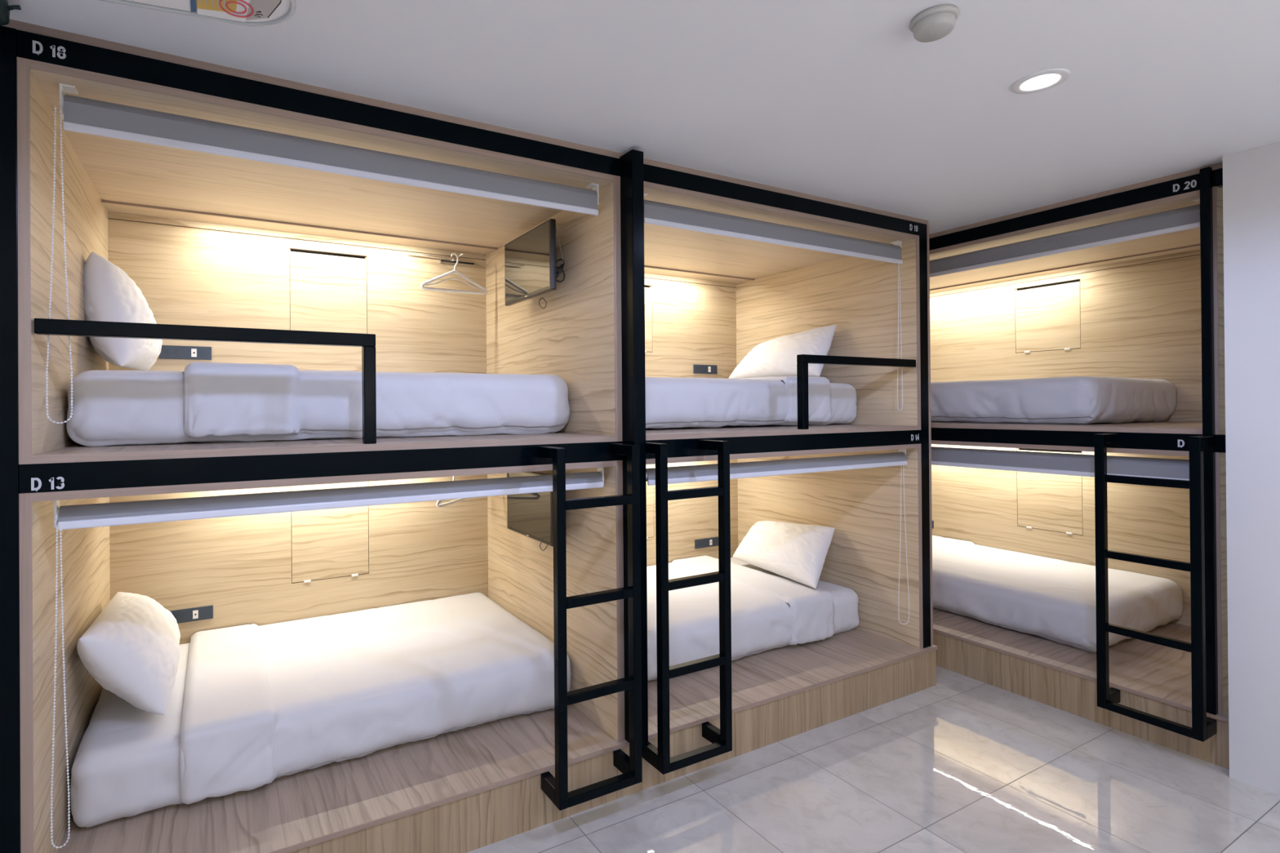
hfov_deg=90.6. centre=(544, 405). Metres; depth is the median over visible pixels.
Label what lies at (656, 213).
roller blind
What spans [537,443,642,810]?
ladder
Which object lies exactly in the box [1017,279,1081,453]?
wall
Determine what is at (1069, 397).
duvet
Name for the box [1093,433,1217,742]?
ladder
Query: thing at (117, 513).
roller blind
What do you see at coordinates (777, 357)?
pillow
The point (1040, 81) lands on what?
recessed light
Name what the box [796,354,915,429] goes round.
guard rail
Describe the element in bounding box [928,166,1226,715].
steel frame
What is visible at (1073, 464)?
roller blind
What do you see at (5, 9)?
bracket
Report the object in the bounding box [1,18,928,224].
trim
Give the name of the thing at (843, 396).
mattress
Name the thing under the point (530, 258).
television
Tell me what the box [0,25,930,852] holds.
steel frame
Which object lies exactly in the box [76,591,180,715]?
pillow
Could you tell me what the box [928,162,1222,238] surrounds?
trim
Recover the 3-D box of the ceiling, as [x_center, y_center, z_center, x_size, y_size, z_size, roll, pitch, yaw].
[1.340,-1.169,2.008,7.750,0.120,6.100,0,0,-28]
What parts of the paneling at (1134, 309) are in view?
ceiling panel, ceiling panel, panel, panel, panel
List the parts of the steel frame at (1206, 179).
post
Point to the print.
(264, 8)
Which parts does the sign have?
panel, panel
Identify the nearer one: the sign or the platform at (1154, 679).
the sign
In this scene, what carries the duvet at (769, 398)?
on the mattress at (843, 396)
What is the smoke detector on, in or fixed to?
attached to the ceiling
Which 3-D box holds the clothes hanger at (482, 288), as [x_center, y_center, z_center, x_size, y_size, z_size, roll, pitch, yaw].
[-0.530,-0.787,3.705,0.417,0.235,0.018,0,0,-28]
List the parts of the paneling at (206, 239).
panel, socket strip, panel, ceiling panel, ceiling panel, panel, panel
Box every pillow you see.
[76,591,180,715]
[84,251,162,370]
[728,324,835,378]
[733,520,835,588]
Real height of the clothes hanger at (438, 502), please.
0.235 m
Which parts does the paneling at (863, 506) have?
panel, socket strip, panel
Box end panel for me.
[926,224,933,645]
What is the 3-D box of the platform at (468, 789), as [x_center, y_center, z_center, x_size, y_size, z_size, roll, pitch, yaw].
[0.041,1.568,3.367,4.420,0.235,1.498,0,0,-28]
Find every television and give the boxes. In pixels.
[504,218,565,308]
[506,471,566,551]
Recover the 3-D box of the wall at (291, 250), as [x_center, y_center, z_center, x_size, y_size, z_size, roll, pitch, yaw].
[-0.035,0.300,4.652,7.750,2.780,0.120,0,0,-28]
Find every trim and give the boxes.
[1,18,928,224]
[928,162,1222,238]
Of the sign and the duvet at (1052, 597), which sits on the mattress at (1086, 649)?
the duvet at (1052, 597)
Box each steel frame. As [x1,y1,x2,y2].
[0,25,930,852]
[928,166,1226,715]
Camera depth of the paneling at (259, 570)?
3.15 m
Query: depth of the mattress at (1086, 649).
3.87 m
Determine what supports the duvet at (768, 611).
on the mattress at (846, 618)
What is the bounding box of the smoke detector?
[909,4,959,42]
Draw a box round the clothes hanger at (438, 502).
[435,475,468,507]
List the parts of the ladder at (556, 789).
rail, rail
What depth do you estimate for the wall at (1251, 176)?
2.73 m
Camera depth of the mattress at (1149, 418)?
3.88 m
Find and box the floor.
[467,666,1279,852]
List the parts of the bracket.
lever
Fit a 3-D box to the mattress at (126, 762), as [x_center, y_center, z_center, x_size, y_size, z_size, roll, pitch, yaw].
[-0.980,1.325,3.025,1.979,0.277,1.106,0,0,-28]
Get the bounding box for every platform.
[57,627,937,852]
[933,607,1229,769]
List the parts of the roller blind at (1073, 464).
rail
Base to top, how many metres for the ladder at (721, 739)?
1.371 m
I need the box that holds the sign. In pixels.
[100,0,296,26]
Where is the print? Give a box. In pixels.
[255,0,281,17]
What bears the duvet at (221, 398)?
on the mattress at (110, 407)
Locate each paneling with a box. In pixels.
[17,57,622,464]
[18,460,624,852]
[644,181,920,440]
[645,444,923,649]
[928,186,1225,435]
[931,440,1228,715]
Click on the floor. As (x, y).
(961, 763)
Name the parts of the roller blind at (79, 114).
bead chain, rail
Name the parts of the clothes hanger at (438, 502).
frame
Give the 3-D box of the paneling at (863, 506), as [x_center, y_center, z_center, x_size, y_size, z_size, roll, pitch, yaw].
[0.973,0.841,3.871,2.071,1.209,1.478,0,0,-28]
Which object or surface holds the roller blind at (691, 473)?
attached to the paneling at (863, 506)
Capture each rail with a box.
[34,318,376,444]
[408,252,475,266]
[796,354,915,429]
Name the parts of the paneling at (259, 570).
panel, socket strip, panel, panel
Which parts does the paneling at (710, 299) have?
panel, ceiling panel, socket strip, ceiling panel, panel, panel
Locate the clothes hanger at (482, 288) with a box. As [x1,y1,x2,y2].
[420,253,487,294]
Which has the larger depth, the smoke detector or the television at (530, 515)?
the television at (530, 515)
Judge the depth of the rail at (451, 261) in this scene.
3.84 m
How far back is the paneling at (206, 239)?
2.95 m
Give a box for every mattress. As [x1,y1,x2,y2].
[66,370,564,446]
[70,643,554,827]
[645,382,857,428]
[647,557,859,681]
[930,413,1169,424]
[933,604,1175,652]
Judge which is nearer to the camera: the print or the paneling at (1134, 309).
the print
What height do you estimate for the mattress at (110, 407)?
0.281 m
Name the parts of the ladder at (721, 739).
rail, rail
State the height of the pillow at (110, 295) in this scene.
0.454 m
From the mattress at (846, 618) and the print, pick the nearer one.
the print
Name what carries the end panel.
on the platform at (468, 789)
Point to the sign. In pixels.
(256, 13)
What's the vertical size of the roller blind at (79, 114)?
1.013 m
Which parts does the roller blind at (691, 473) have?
rail, bead chain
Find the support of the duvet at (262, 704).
on the mattress at (126, 762)
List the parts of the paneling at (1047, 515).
panel, panel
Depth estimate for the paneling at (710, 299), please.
4.08 m
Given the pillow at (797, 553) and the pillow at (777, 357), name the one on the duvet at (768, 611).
the pillow at (797, 553)
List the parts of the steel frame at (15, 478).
post, post, post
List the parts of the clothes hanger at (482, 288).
frame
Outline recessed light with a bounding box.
[1010,68,1071,93]
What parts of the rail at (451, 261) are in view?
rod, plate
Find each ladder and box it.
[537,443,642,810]
[641,440,732,774]
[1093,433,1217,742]
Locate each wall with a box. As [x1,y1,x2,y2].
[290,248,648,287]
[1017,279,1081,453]
[1222,141,1279,795]
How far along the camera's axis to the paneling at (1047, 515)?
4.53 m
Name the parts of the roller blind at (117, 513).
bead chain, rail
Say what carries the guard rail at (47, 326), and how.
attached to the paneling at (206, 239)
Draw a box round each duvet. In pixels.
[179,592,570,804]
[183,361,569,437]
[644,376,831,424]
[646,555,835,679]
[930,376,1177,419]
[932,535,1183,647]
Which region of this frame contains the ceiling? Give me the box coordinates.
[7,0,1279,234]
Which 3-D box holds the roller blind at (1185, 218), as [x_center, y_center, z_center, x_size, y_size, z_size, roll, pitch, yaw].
[2.580,-0.912,4.083,0.067,0.139,2.478,0,0,-28]
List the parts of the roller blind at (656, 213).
rail, bead chain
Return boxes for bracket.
[0,0,21,25]
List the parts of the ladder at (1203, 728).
rail, rail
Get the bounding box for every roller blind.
[45,83,599,423]
[50,466,604,848]
[644,192,902,411]
[645,448,909,624]
[929,198,1199,277]
[931,446,1189,480]

